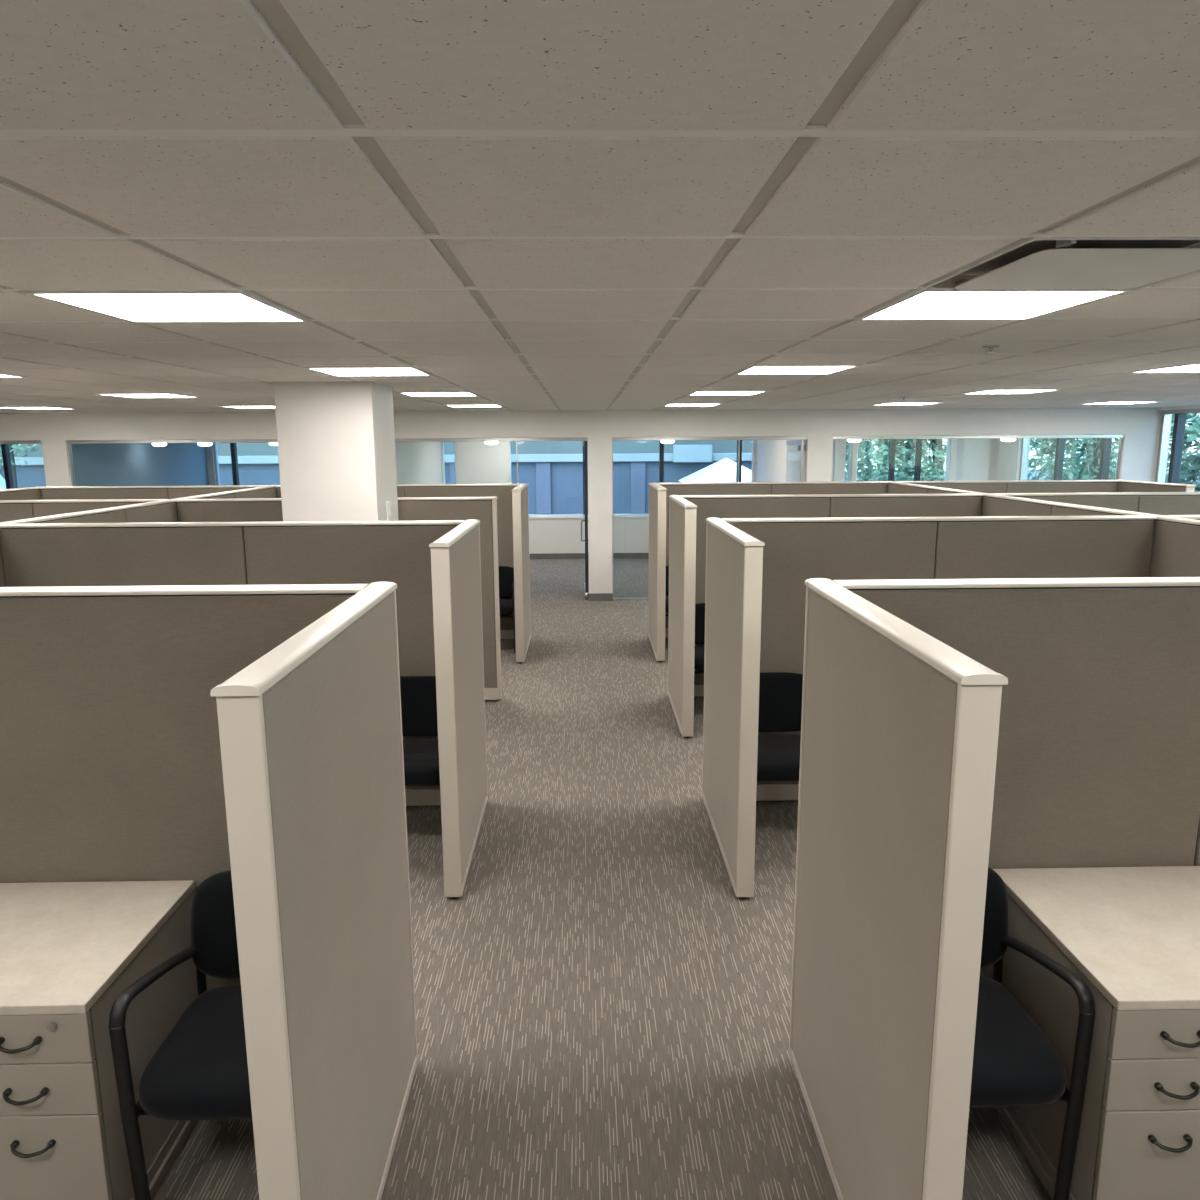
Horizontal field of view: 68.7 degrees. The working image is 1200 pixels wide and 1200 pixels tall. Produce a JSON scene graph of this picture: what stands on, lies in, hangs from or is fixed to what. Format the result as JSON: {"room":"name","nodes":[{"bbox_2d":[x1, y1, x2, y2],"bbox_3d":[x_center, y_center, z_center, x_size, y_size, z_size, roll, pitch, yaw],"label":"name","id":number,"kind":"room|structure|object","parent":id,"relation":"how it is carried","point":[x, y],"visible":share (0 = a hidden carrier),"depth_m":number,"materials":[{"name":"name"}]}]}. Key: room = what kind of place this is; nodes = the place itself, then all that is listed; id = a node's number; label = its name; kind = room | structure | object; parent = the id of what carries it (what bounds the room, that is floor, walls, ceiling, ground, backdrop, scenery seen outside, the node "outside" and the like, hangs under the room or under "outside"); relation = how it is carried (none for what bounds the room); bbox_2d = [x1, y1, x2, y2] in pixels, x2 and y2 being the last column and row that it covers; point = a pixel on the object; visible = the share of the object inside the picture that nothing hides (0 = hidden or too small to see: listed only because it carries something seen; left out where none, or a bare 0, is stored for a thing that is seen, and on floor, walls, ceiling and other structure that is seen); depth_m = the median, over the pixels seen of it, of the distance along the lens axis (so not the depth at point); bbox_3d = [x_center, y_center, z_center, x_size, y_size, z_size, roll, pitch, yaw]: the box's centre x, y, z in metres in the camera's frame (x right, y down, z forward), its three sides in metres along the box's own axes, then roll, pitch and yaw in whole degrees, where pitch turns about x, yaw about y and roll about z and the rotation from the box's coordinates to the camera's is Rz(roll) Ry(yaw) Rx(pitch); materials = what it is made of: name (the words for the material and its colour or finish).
{"room":"open-plan office","nodes":[
{"label":"open-plan office","id":0,"kind":"room"},
{"bbox_2d":[71,443,208,485],"bbox_3d":[-7.083,-1.609,13.679,0.210,2.610,4.240,-1,10,-1],"label":"wall","id":1,"kind":"structure","parent":0,"point":[117,464],"depth_m":13.30,"materials":[{"name":"blue paint"}]},
{"bbox_2d":[273,381,397,520],"bbox_3d":[-1.851,-0.282,6.402,0.650,2.515,0.670,-1,10,-1],"label":"column","id":2,"kind":"structure","parent":0,"point":[336,440],"depth_m":5.95,"materials":[{"name":"white paint"}]},
{"bbox_2d":[395,442,441,483],"bbox_3d":[-2.874,-1.646,13.754,0.130,2.610,4.240,-1,10,-1],"label":"wall","id":3,"kind":"structure","parent":0,"point":[416,462],"depth_m":13.60,"materials":[{"name":"white paint"}]},
{"bbox_2d":[0,407,1157,592],"bbox_3d":[-0.548,-1.256,11.653,15.740,2.560,0.120,-1,10,-1],"label":"wall","id":4,"kind":"structure","parent":0,"point":[1138,425],"depth_m":11.44,"materials":[{"name":"white paint"}]},
{"bbox_2d":[0,440,40,443],"bbox_3d":[-7.783,-0.998,11.560,1.165,2.165,0.080,-1,10,-1],"label":"window","id":5,"kind":"structure","parent":4,"relation":"in","point":[16,441],"depth_m":11.34,"materials":[{"name":"grey metal"}]},
{"bbox_2d":[66,438,517,485],"bbox_3d":[-3.983,-1.031,11.627,5.815,2.165,0.080,-1,10,-1],"label":"window","id":6,"kind":"structure","parent":4,"relation":"in","point":[69,442],"depth_m":11.39,"materials":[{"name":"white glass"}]},
{"bbox_2d":[517,437,587,440],"bbox_3d":[-0.622,-2.104,11.499,0.920,0.045,0.080,-1,10,-1],"label":"trim","id":7,"kind":"structure","parent":4,"relation":"attached to","point":[561,438],"depth_m":11.46,"materials":[{"name":"metal"}]},
{"bbox_2d":[581,441,588,599],"bbox_3d":[-0.198,-1.122,12.156,0.133,2.115,0.910,-1,10,-2],"label":"door","id":8,"kind":"structure","parent":4,"relation":"in","point":[584,442],"depth_m":11.74,"materials":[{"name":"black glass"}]},
{"bbox_2d":[589,593,612,600],"bbox_3d":[-0.541,-0.045,11.871,15.740,0.100,0.136,-1,10,-1],"label":"baseboard","id":9,"kind":"structure","parent":4,"relation":"attached to","point":[592,596],"depth_m":11.81,"materials":[{"name":"grey plastic"}]},
{"bbox_2d":[612,437,739,599],"bbox_3d":[1.002,-1.075,11.716,1.682,2.165,0.080,-1,10,-1],"label":"window","id":10,"kind":"structure","parent":4,"relation":"in","point":[613,438],"depth_m":11.50,"materials":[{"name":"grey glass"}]},
{"bbox_2d":[740,436,807,439],"bbox_3d":[2.280,-2.130,11.551,0.885,0.045,0.080,-1,10,-1],"label":"trim","id":11,"kind":"structure","parent":4,"relation":"attached to","point":[743,437],"depth_m":11.51,"materials":[{"name":"metal"}]},
{"bbox_2d":[786,440,804,481],"bbox_3d":[2.676,-1.146,12.198,0.133,2.115,0.890,-1,10,-2],"label":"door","id":12,"kind":"structure","parent":4,"relation":"in","point":[801,447],"depth_m":11.67,"materials":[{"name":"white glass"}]},
{"bbox_2d":[831,434,1123,479],"bbox_3d":[4.990,-1.110,11.786,3.865,2.165,0.080,-1,10,-1],"label":"window","id":13,"kind":"structure","parent":4,"relation":"in","point":[1121,436],"depth_m":11.56,"materials":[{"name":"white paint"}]},
{"bbox_2d":[0,0,1199,412],"bbox_3d":[-1.911,-1.677,6.521,19.040,0.200,18.900,-1,10,-1],"label":"ceiling","id":14,"kind":"structure","parent":0,"point":[520,205],"depth_m":1.44,"materials":[{"name":"tile"}]},
{"bbox_2d":[0,407,72,409],"bbox_3d":[-6.285,-2.181,9.771,0.598,0.099,0.598,-1,10,-1],"label":"ceiling light","id":15,"kind":"object","parent":14,"relation":"attached to","point":[23,408],"visible":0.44,"depth_m":9.89,"materials":[{"name":"white plastic"}]},
{"bbox_2d":[96,393,200,397],"bbox_3d":[-3.800,-1.771,7.413,0.598,0.099,0.598,-1,10,-1],"label":"ceiling light","id":16,"kind":"object","parent":14,"relation":"attached to","point":[155,395],"visible":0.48,"depth_m":7.47,"materials":[{"name":"white plastic"}]},
{"bbox_2d":[114,394,187,396],"bbox_3d":[-3.799,-1.733,7.419,0.548,0.006,0.548,-1,10,-1],"label":"diffuser","id":17,"kind":"object","parent":16,"relation":"attached to","point":[118,395],"depth_m":7.46,"materials":[{"name":"white plastic"}]},
{"bbox_2d":[20,290,310,322],"bbox_3d":[-1.267,-0.930,2.654,0.598,0.099,0.598,-1,10,-1],"label":"ceiling light","id":18,"kind":"object","parent":14,"relation":"attached to","point":[133,306],"visible":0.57,"depth_m":2.62,"materials":[{"name":"white plastic"}]},
{"bbox_2d":[45,294,295,318],"bbox_3d":[-1.267,-0.892,2.660,0.548,0.006,0.548,-1,10,-1],"label":"diffuser","id":19,"kind":"object","parent":18,"relation":"attached to","point":[120,306],"depth_m":2.64,"materials":[{"name":"white plastic"}]},
{"bbox_2d":[219,406,274,408],"bbox_3d":[-3.846,-2.203,9.814,0.598,0.099,0.598,-1,10,-1],"label":"ceiling light","id":20,"kind":"object","parent":14,"relation":"attached to","point":[239,407],"visible":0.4,"depth_m":9.80,"materials":[{"name":"white plastic"}]},
{"bbox_2d":[304,367,432,375],"bbox_3d":[-1.314,-1.361,5.055,0.598,0.099,0.598,-1,10,-1],"label":"ceiling light","id":21,"kind":"object","parent":14,"relation":"attached to","point":[333,371],"visible":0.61,"depth_m":5.09,"materials":[{"name":"white plastic"}]},
{"bbox_2d":[318,368,423,374],"bbox_3d":[-1.313,-1.323,5.062,0.548,0.006,0.548,-1,10,-1],"label":"diffuser","id":22,"kind":"object","parent":21,"relation":"attached to","point":[330,371],"depth_m":5.09,"materials":[{"name":"white plastic"}]},
{"bbox_2d":[397,392,478,396],"bbox_3d":[-1.360,-1.793,7.456,0.598,0.099,0.598,-1,10,-1],"label":"ceiling light","id":23,"kind":"object","parent":14,"relation":"attached to","point":[412,394],"visible":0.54,"depth_m":7.55,"materials":[{"name":"white plastic"}]},
{"bbox_2d":[406,393,472,395],"bbox_3d":[-1.360,-1.755,7.463,0.548,0.006,0.548,-1,10,-1],"label":"diffuser","id":24,"kind":"object","parent":23,"relation":"attached to","point":[408,394],"depth_m":7.56,"materials":[{"name":"white plastic"}]},
{"bbox_2d":[445,404,503,407],"bbox_3d":[-1.406,-2.224,9.857,0.598,0.099,0.598,-1,10,-1],"label":"ceiling light","id":25,"kind":"object","parent":14,"relation":"attached to","point":[498,405],"visible":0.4,"depth_m":9.87,"materials":[{"name":"white plastic"}]},
{"bbox_2d":[663,404,719,405],"bbox_3d":[1.033,-2.245,9.900,0.598,0.099,0.598,-1,10,-1],"label":"ceiling light","id":26,"kind":"object","parent":14,"relation":"attached to","point":[665,404],"visible":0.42,"depth_m":9.92,"materials":[{"name":"white plastic"}]},
{"bbox_2d":[687,391,767,394],"bbox_3d":[1.079,-1.814,7.499,0.598,0.099,0.598,-1,10,-1],"label":"ceiling light","id":27,"kind":"object","parent":14,"relation":"attached to","point":[693,392],"visible":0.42,"depth_m":7.52,"materials":[{"name":"white plastic"}]},
{"bbox_2d":[694,392,757,393],"bbox_3d":[1.080,-1.776,7.506,0.548,0.006,0.548,-1,10,-1],"label":"diffuser","id":28,"kind":"object","parent":27,"relation":"attached to","point":[694,392],"depth_m":7.54,"materials":[{"name":"white plastic"}]},
{"bbox_2d":[734,365,860,374],"bbox_3d":[1.126,-1.383,5.098,0.598,0.099,0.598,-1,10,-1],"label":"ceiling light","id":29,"kind":"object","parent":14,"relation":"attached to","point":[751,369],"visible":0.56,"depth_m":5.12,"materials":[{"name":"white plastic"}]},
{"bbox_2d":[742,366,848,372],"bbox_3d":[1.126,-1.345,5.105,0.548,0.006,0.548,-1,10,-1],"label":"diffuser","id":30,"kind":"object","parent":29,"relation":"attached to","point":[749,369],"depth_m":5.12,"materials":[{"name":"white plastic"}]},
{"bbox_2d":[874,403,937,404],"bbox_3d":[3.473,-2.267,9.943,0.598,0.099,0.598,-1,10,-1],"label":"ceiling light","id":31,"kind":"object","parent":14,"relation":"attached to","point":[882,403],"visible":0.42,"depth_m":9.97,"materials":[{"name":"white plastic"}]},
{"bbox_2d":[855,288,1135,320],"bbox_3d":[1.172,-0.951,2.697,0.598,0.099,0.598,-1,10,-1],"label":"ceiling light","id":32,"kind":"object","parent":14,"relation":"attached to","point":[917,304],"visible":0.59,"depth_m":2.68,"materials":[{"name":"white plastic"}]},
{"bbox_2d":[870,292,1109,316],"bbox_3d":[1.172,-0.913,2.704,0.548,0.006,0.548,-1,10,-1],"label":"diffuser","id":33,"kind":"object","parent":32,"relation":"attached to","point":[922,304],"depth_m":2.69,"materials":[{"name":"white plastic"}]},
{"bbox_2d":[960,389,1061,393],"bbox_3d":[3.519,-1.835,7.542,0.598,0.099,0.598,-1,10,-1],"label":"ceiling light","id":34,"kind":"object","parent":14,"relation":"attached to","point":[991,391],"visible":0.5,"depth_m":7.59,"materials":[{"name":"white plastic"}]},
{"bbox_2d":[976,390,1045,392],"bbox_3d":[3.519,-1.798,7.549,0.548,0.006,0.548,-1,10,-1],"label":"diffuser","id":35,"kind":"object","parent":34,"relation":"attached to","point":[984,391],"depth_m":7.58,"materials":[{"name":"white plastic"}]},
{"bbox_2d":[922,237,1199,289],"bbox_3d":[1.184,-0.811,2.102,0.602,0.050,0.602,-1,10,-1],"label":"ceiling vent","id":36,"kind":"object","parent":14,"relation":"in","point":[1055,263],"visible":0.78,"depth_m":2.05,"materials":[{"name":"metal"}]},
{"bbox_2d":[1085,401,1161,403],"bbox_3d":[5.912,-2.288,9.987,0.598,0.099,0.598,-1,10,-1],"label":"ceiling light","id":37,"kind":"object","parent":14,"relation":"attached to","point":[1152,401],"visible":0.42,"depth_m":10.02,"materials":[{"name":"white plastic"}]},
{"bbox_2d":[1127,363,1199,372],"bbox_3d":[3.565,-1.404,5.141,0.598,0.099,0.598,-1,10,-1],"label":"ceiling light","id":38,"kind":"object","parent":14,"relation":"attached to","point":[1194,367],"visible":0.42,"depth_m":5.29,"materials":[{"name":"white plastic"}]},
{"bbox_2d":[1150,365,1199,370],"bbox_3d":[3.566,-1.366,5.148,0.548,0.006,0.548,-1,10,-1],"label":"diffuser","id":39,"kind":"object","parent":38,"relation":"attached to","point":[1178,367],"depth_m":5.21,"materials":[{"name":"white plastic"}]},
{"bbox_2d":[153,558,1051,1199],"bbox_3d":[-1.896,0.921,6.988,19.040,0.060,18.900,-1,10,-1],"label":"floor","id":40,"kind":"structure","parent":0,"point":[601,1014],"depth_m":3.48,"materials":[{"name":"carpet"}]},
{"bbox_2d":[0,486,42,499],"bbox_3d":[-5.839,-0.261,8.770,0.087,1.680,1.145,-1,10,-1],"label":"end panel","id":41,"kind":"object","parent":40,"relation":"on","point":[29,493],"visible":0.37,"depth_m":8.84,"materials":[{"name":"beige fabric"}]},
{"bbox_2d":[0,1010,111,1199],"bbox_3d":[-1.450,1.332,2.509,0.342,0.712,0.628,-1,10,-1],"label":"drawer pedestal","id":42,"kind":"object","parent":40,"relation":"on","point":[53,1144],"visible":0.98,"depth_m":2.23,"materials":[{"name":"white laminate"}]},
{"bbox_2d":[0,880,197,1199],"bbox_3d":[-2.245,1.318,2.531,1.957,0.740,0.630,-1,10,-1],"label":"desk","id":43,"kind":"object","parent":40,"relation":"on","point":[66,947],"visible":0.59,"depth_m":2.48,"materials":[{"name":"laminate"}]},
{"bbox_2d":[0,880,195,1014],"bbox_3d":[-2.253,0.967,2.468,1.945,0.026,0.630,-1,10,-1],"label":"countertop","id":44,"kind":"structure","parent":43,"relation":"on","point":[63,945],"depth_m":2.48,"materials":[{"name":"laminate"}]},
{"bbox_2d":[0,485,276,586],"bbox_3d":[-3.336,0.403,4.998,0.087,1.680,8.900,-1,10,-1],"label":"wall","id":45,"kind":"structure","parent":40,"relation":"on","point":[162,510],"depth_m":6.34,"materials":[{"name":"beige fabric"}]},
{"bbox_2d":[109,870,251,1199],"bbox_3d":[-0.981,1.272,2.510,0.526,0.828,0.538,-1,10,-1],"label":"armchair","id":46,"kind":"object","parent":40,"relation":"on","point":[199,1071],"visible":0.56,"depth_m":2.34,"materials":[{"name":"black fabric"}]},
{"bbox_2d":[0,584,368,989],"bbox_3d":[-1.980,0.790,2.806,2.542,1.679,0.086,-1,10,-1],"label":"cubicle partition","id":47,"kind":"structure","parent":40,"relation":"on","point":[111,762],"depth_m":2.70,"materials":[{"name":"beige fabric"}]},
{"bbox_2d":[0,520,464,805],"bbox_3d":[-2.023,0.394,5.010,2.542,1.679,0.086,-1,10,-1],"label":"wall","id":48,"kind":"structure","parent":40,"relation":"on","point":[285,552],"depth_m":4.86,"materials":[{"name":"beige fabric"}]},
{"bbox_2d":[0,497,501,700],"bbox_3d":[-3.290,0.027,7.090,4.948,1.681,0.087,-1,10,-1],"label":"wall","id":49,"kind":"structure","parent":40,"relation":"on","point":[484,509],"depth_m":6.95,"materials":[{"name":"beige fabric"}]},
{"bbox_2d":[39,484,519,638],"bbox_3d":[-3.321,-0.376,9.334,4.972,1.679,0.086,-1,10,-1],"label":"wall","id":50,"kind":"structure","parent":40,"relation":"on","point":[503,492],"depth_m":9.18,"materials":[{"name":"beige fabric"}]},
{"bbox_2d":[210,582,417,1199],"bbox_3d":[-0.658,0.875,2.293,0.087,1.680,1.180,-1,10,-1],"label":"end panel","id":51,"kind":"object","parent":40,"relation":"on","point":[311,736],"visible":1,"depth_m":1.97,"materials":[{"name":"beige fabric"}]},
{"bbox_2d":[400,676,439,785],"bbox_3d":[-1.021,0.876,4.715,0.526,0.828,0.538,-1,10,-1],"label":"armchair","id":52,"kind":"object","parent":40,"relation":"on","point":[418,693],"visible":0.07,"depth_m":4.86,"materials":[{"name":"black fabric"}]},
{"bbox_2d":[429,519,487,898],"bbox_3d":[-0.700,0.477,4.506,0.087,1.680,1.161,-1,10,-1],"label":"end panel","id":53,"kind":"object","parent":40,"relation":"on","point":[455,556],"visible":1,"depth_m":4.11,"materials":[{"name":"beige fabric"}]},
{"bbox_2d":[498,566,515,652],"bbox_3d":[-1.105,0.097,9.050,0.526,0.828,0.538,-1,10,-1],"label":"armchair","id":54,"kind":"object","parent":40,"relation":"on","point":[506,574],"visible":0.2,"depth_m":9.19,"materials":[{"name":"black fabric"}]},
{"bbox_2d":[512,483,530,663],"bbox_3d":[-0.784,-0.306,8.864,0.087,1.680,1.138,-1,10,-1],"label":"end panel","id":55,"kind":"object","parent":40,"relation":"on","point":[520,508],"visible":1,"depth_m":8.41,"materials":[{"name":"beige plastic"}]},
{"bbox_2d":[648,482,666,661],"bbox_3d":[0.573,-0.318,8.886,0.087,1.680,1.135,-1,10,-1],"label":"end panel","id":56,"kind":"object","parent":40,"relation":"on","point":[657,493],"visible":1,"depth_m":8.45,"materials":[{"name":"beige plastic"}]},
{"bbox_2d":[665,565,668,621],"bbox_3d":[0.880,0.080,9.085,0.526,0.828,0.538,-1,10,-1],"label":"armchair","id":57,"kind":"object","parent":40,"relation":"on","point":[667,566],"visible":0.09,"depth_m":9.22,"materials":[{"name":"black fabric"}]},
{"bbox_2d":[668,495,696,737],"bbox_3d":[0.616,0.077,6.691,0.087,1.680,1.112,-1,10,-1],"label":"end panel","id":58,"kind":"object","parent":40,"relation":"on","point":[682,513],"visible":1,"depth_m":6.29,"materials":[{"name":"beige plastic"}]},
{"bbox_2d":[694,603,704,673],"bbox_3d":[0.922,0.476,6.880,0.526,0.828,0.538,-1,10,-1],"label":"armchair","id":59,"kind":"object","parent":40,"relation":"on","point":[699,607],"visible":0.03,"depth_m":7.02,"materials":[{"name":"black fabric"}]},
{"bbox_2d":[702,517,764,898],"bbox_3d":[0.657,0.468,4.514,0.087,1.680,1.210,-1,10,-1],"label":"end panel","id":60,"kind":"object","parent":40,"relation":"on","point":[734,558],"visible":1,"depth_m":4.15,"materials":[{"name":"beige fabric"}]},
{"bbox_2d":[757,672,802,781],"bbox_3d":[0.964,0.859,4.750,0.526,0.828,0.538,-1,10,-1],"label":"armchair","id":61,"kind":"object","parent":40,"relation":"on","point":[780,693],"visible":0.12,"depth_m":4.89,"materials":[{"name":"black fabric"}]},
{"bbox_2d":[657,480,1119,636],"bbox_3d":[3.056,-0.431,9.444,4.903,1.679,0.086,-1,10,-1],"label":"wall","id":62,"kind":"structure","parent":40,"relation":"on","point":[839,487],"depth_m":9.27,"materials":[{"name":"beige fabric"}]},
{"bbox_2d":[789,578,1007,1199],"bbox_3d":[0.700,0.861,2.328,0.087,1.680,1.158,-1,10,-1],"label":"end panel","id":63,"kind":"object","parent":40,"relation":"on","point":[900,726],"visible":1,"depth_m":2.04,"materials":[{"name":"beige fabric"}]},
{"bbox_2d":[680,492,1199,695],"bbox_3d":[3.099,-0.035,7.238,4.903,1.679,0.086,-1,10,-1],"label":"wall","id":64,"kind":"structure","parent":40,"relation":"on","point":[953,504],"depth_m":7.06,"materials":[{"name":"beige fabric"}]},
{"bbox_2d":[721,515,1199,800],"bbox_3d":[3.140,0.348,5.110,4.903,1.679,0.086,-1,10,-1],"label":"wall","id":65,"kind":"structure","parent":40,"relation":"on","point":[795,550],"depth_m":4.94,"materials":[{"name":"beige fabric"}]},
{"bbox_2d":[832,577,1199,975],"bbox_3d":[1.950,0.756,2.876,2.438,1.679,0.086,-1,10,-1],"label":"wall","id":66,"kind":"structure","parent":40,"relation":"on","point":[1098,760],"depth_m":2.75,"materials":[{"name":"beige fabric"}]},
{"bbox_2d":[969,867,1095,1199],"bbox_3d":[1.003,1.257,2.536,0.526,0.828,0.538,-1,10,-1],"label":"armchair","id":67,"kind":"object","parent":40,"relation":"on","point":[1015,1065],"visible":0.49,"depth_m":2.34,"materials":[{"name":"black fabric"}]},
{"bbox_2d":[887,481,1199,576],"bbox_3d":[3.168,0.346,5.111,0.087,1.680,8.897,-1,10,-1],"label":"wall","id":68,"kind":"structure","parent":40,"relation":"on","point":[1175,552],"depth_m":5.00,"materials":[{"name":"beige fabric"}]},
{"bbox_2d":[984,866,1199,1199],"bbox_3d":[2.208,1.284,2.583,1.895,0.740,0.685,-1,10,-1],"label":"desk","id":69,"kind":"object","parent":40,"relation":"on","point":[1131,934],"visible":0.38,"depth_m":2.49,"materials":[{"name":"laminate"}]},
{"bbox_2d":[993,866,1199,1009],"bbox_3d":[2.212,0.933,2.520,1.883,0.026,0.685,-1,10,-1],"label":"countertop","id":70,"kind":"structure","parent":69,"relation":"on","point":[1134,932],"depth_m":2.51,"materials":[{"name":"laminate"}]},
{"bbox_2d":[1092,1007,1199,1199],"bbox_3d":[1.446,1.312,2.533,0.342,0.712,0.683,-1,10,-1],"label":"drawer pedestal","id":71,"kind":"object","parent":40,"relation":"on","point":[1149,1143],"visible":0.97,"depth_m":2.22,"materials":[{"name":"beige metal"}]},
{"bbox_2d":[1117,479,1195,491],"bbox_3d":[5.559,-0.361,8.969,0.087,1.680,1.145,-1,10,-1],"label":"end panel","id":72,"kind":"object","parent":40,"relation":"on","point":[1123,485],"visible":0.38,"depth_m":8.79,"materials":[{"name":"beige fabric"}]},
{"bbox_2d":[206,439,999,553],"bbox_3d":[-2.131,-2.045,15.952,18.740,2.610,0.200,-1,10,-1],"label":"wall","id":73,"kind":"structure","parent":0,"point":[477,462],"depth_m":15.93,"materials":[{"name":"white paint"}]},
{"bbox_2d":[1,444,13,488],"bbox_3d":[-10.276,-2.257,15.742,2.050,1.650,0.110,-1,10,-1],"label":"window","id":74,"kind":"structure","parent":73,"relation":"in","point":[4,447],"depth_m":15.68,"materials":[{"name":"black metal"}]},
{"bbox_2d":[213,443,239,484],"bbox_3d":[-5.602,-2.298,15.825,2.600,1.650,0.110,-1,10,-1],"label":"window","id":75,"kind":"structure","parent":73,"relation":"in","point":[233,447],"depth_m":15.75,"materials":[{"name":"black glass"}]},
{"bbox_2d":[441,442,456,483],"bbox_3d":[-2.712,-2.325,15.886,0.260,1.650,0.090,-1,10,-1],"label":"window","id":76,"kind":"structure","parent":73,"relation":"in","point":[442,443],"depth_m":15.82,"materials":[{"name":"clear glass"}]},
{"bbox_2d":[529,516,648,518],"bbox_3d":[-2.136,-1.487,15.941,18.720,0.035,0.020,-1,10,-1],"label":"trim","id":77,"kind":"structure","parent":73,"relation":"attached to","point":[565,516],"depth_m":15.96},
{"bbox_2d":[529,553,648,558],"bbox_3d":[-2.122,-0.791,16.070,18.740,0.100,0.012,-1,10,-1],"label":"baseboard","id":78,"kind":"structure","parent":73,"relation":"attached to","point":[548,555],"depth_m":16.09,"materials":[{"name":"grey plastic"}]},
{"bbox_2d":[509,440,754,516],"bbox_3d":[0.580,-2.352,15.934,4.435,1.650,0.110,-1,10,-1],"label":"window","id":79,"kind":"structure","parent":73,"relation":"in","point":[661,445],"depth_m":15.91,"materials":[{"name":"white metal"}]},
{"bbox_2d":[844,441,851,480],"bbox_3d":[4.496,-2.388,16.013,0.140,1.650,0.090,-1,10,-1],"label":"window","id":80,"kind":"structure","parent":73,"relation":"in","point":[850,443],"depth_m":15.96,"materials":[{"name":"clear glass"}]},
{"bbox_2d":[856,439,950,480],"bbox_3d":[5.501,-2.395,16.021,1.710,1.650,0.110,-1,10,-1],"label":"window","id":81,"kind":"structure","parent":73,"relation":"in","point":[918,452],"depth_m":15.97,"materials":[{"name":"grey metal"}]},
{"bbox_2d":[756,440,805,481],"bbox_3d":[2.930,-1.697,13.857,0.120,2.610,4.240,-1,10,-1],"label":"wall","id":82,"kind":"structure","parent":0,"point":[777,461],"depth_m":14.14,"materials":[{"name":"white paint"}]},
{"bbox_2d":[997,405,1199,482],"bbox_3d":[7.515,-0.475,6.919,0.200,2.610,18.900,-1,10,-1],"label":"wall","id":83,"kind":"structure","parent":0,"point":[1009,452],"depth_m":15.28,"materials":[{"name":"white paint"}]},
{"bbox_2d":[1019,438,1111,479],"bbox_3d":[7.369,-1.984,13.535,0.110,1.700,3.540,-1,10,-1],"label":"window","id":84,"kind":"structure","parent":83,"relation":"in","point":[1106,445],"depth_m":14.02,"materials":[{"name":"grey metal"}]},
{"bbox_2d":[1155,408,1199,483],"bbox_3d":[7.538,-0.415,4.806,0.110,1.700,13.920,-1,10,-1],"label":"window","id":85,"kind":"structure","parent":83,"relation":"in","point":[1180,415],"depth_m":11.30,"materials":[{"name":"white metal"}]},
{"label":"outside","id":86,"kind":"structure","parent":0,"visible":0},
{"bbox_2d":[529,470,1199,514],"bbox_3d":[-0.461,-1.957,25.044,120.000,0.200,90.000,-1,10,-1],"label":"ground","id":87,"kind":"structure","parent":86,"point":[1032,473],"depth_m":55.96,"materials":[{"name":"grey concrete"}]},
{"bbox_2d":[0,444,37,487],"bbox_3d":[-17.843,-5.657,26.223,3.802,6.867,4.722,-1,10,-1],"label":"tree","id":88,"kind":"object","parent":87,"relation":"on","point":[11,446],"visible":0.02,"depth_m":26.34,"materials":[{"name":"green plant"}]},
{"bbox_2d":[0,440,751,513],"bbox_3d":[-12.626,-6.770,31.846,36.000,7.000,6.450,-1,10,-1],"label":"neighbouring building","id":89,"kind":"structure","parent":87,"relation":"on","point":[552,471],"depth_m":29.67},
{"bbox_2d":[678,458,751,482],"bbox_3d":[3.933,-3.486,27.497,2.700,1.892,2.700,-1,10,-1],"label":"canopy tent","id":90,"kind":"object","parent":87,"relation":"on","point":[724,470],"visible":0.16,"depth_m":26.68,"materials":[{"name":"white fabric"}]},
{"bbox_2d":[845,439,881,480],"bbox_3d":[6.294,-4.311,24.374,3.417,4.610,2.776,-1,10,-1],"label":"tree","id":91,"kind":"object","parent":87,"relation":"on","point":[863,443],"visible":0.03,"depth_m":24.39,"materials":[{"name":"green plant"}]},
{"bbox_2d":[845,439,931,480],"bbox_3d":[9.039,-6.034,28.275,3.832,6.588,5.685,4,11,24],"label":"tree","id":92,"kind":"object","parent":87,"relation":"on","point":[873,448],"visible":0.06,"depth_m":27.54,"materials":[{"name":"green plant"}]},
{"bbox_2d":[869,439,946,480],"bbox_3d":[8.130,-3.699,21.424,3.282,4.429,2.604,-1,10,-1],"label":"tree","id":93,"kind":"object","parent":87,"relation":"on","point":[936,472],"visible":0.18,"depth_m":21.08,"materials":[{"name":"green plant"}]},
{"bbox_2d":[1029,438,1118,479],"bbox_3d":[10.249,-3.454,17.899,3.173,5.172,2.542,-1,10,-1],"label":"tree","id":94,"kind":"object","parent":87,"relation":"on","point":[1097,442],"visible":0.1,"depth_m":18.04,"materials":[{"name":"green plant"}]},
{"bbox_2d":[1027,438,1193,482],"bbox_3d":[13.222,-5.437,23.842,4.964,6.936,4.838,-1,10,-1],"label":"tree","id":95,"kind":"object","parent":87,"relation":"on","point":[1071,452],"visible":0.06,"depth_m":23.56,"materials":[{"name":"green plant"}]},
{"bbox_2d":[1165,413,1199,491],"bbox_3d":[10.493,-2.620,14.350,2.603,4.783,3.378,1,10,7],"label":"tree","id":96,"kind":"object","parent":87,"relation":"on","point":[1194,435],"visible":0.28,"depth_m":14.98,"materials":[{"name":"green plant"}]},
{"bbox_2d":[1165,413,1199,483],"bbox_3d":[14.843,-4.424,18.743,4.258,6.728,3.806,-1,10,-1],"label":"tree","id":97,"kind":"object","parent":87,"relation":"on","point":[1189,453],"visible":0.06,"depth_m":19.73,"materials":[{"name":"green plant"}]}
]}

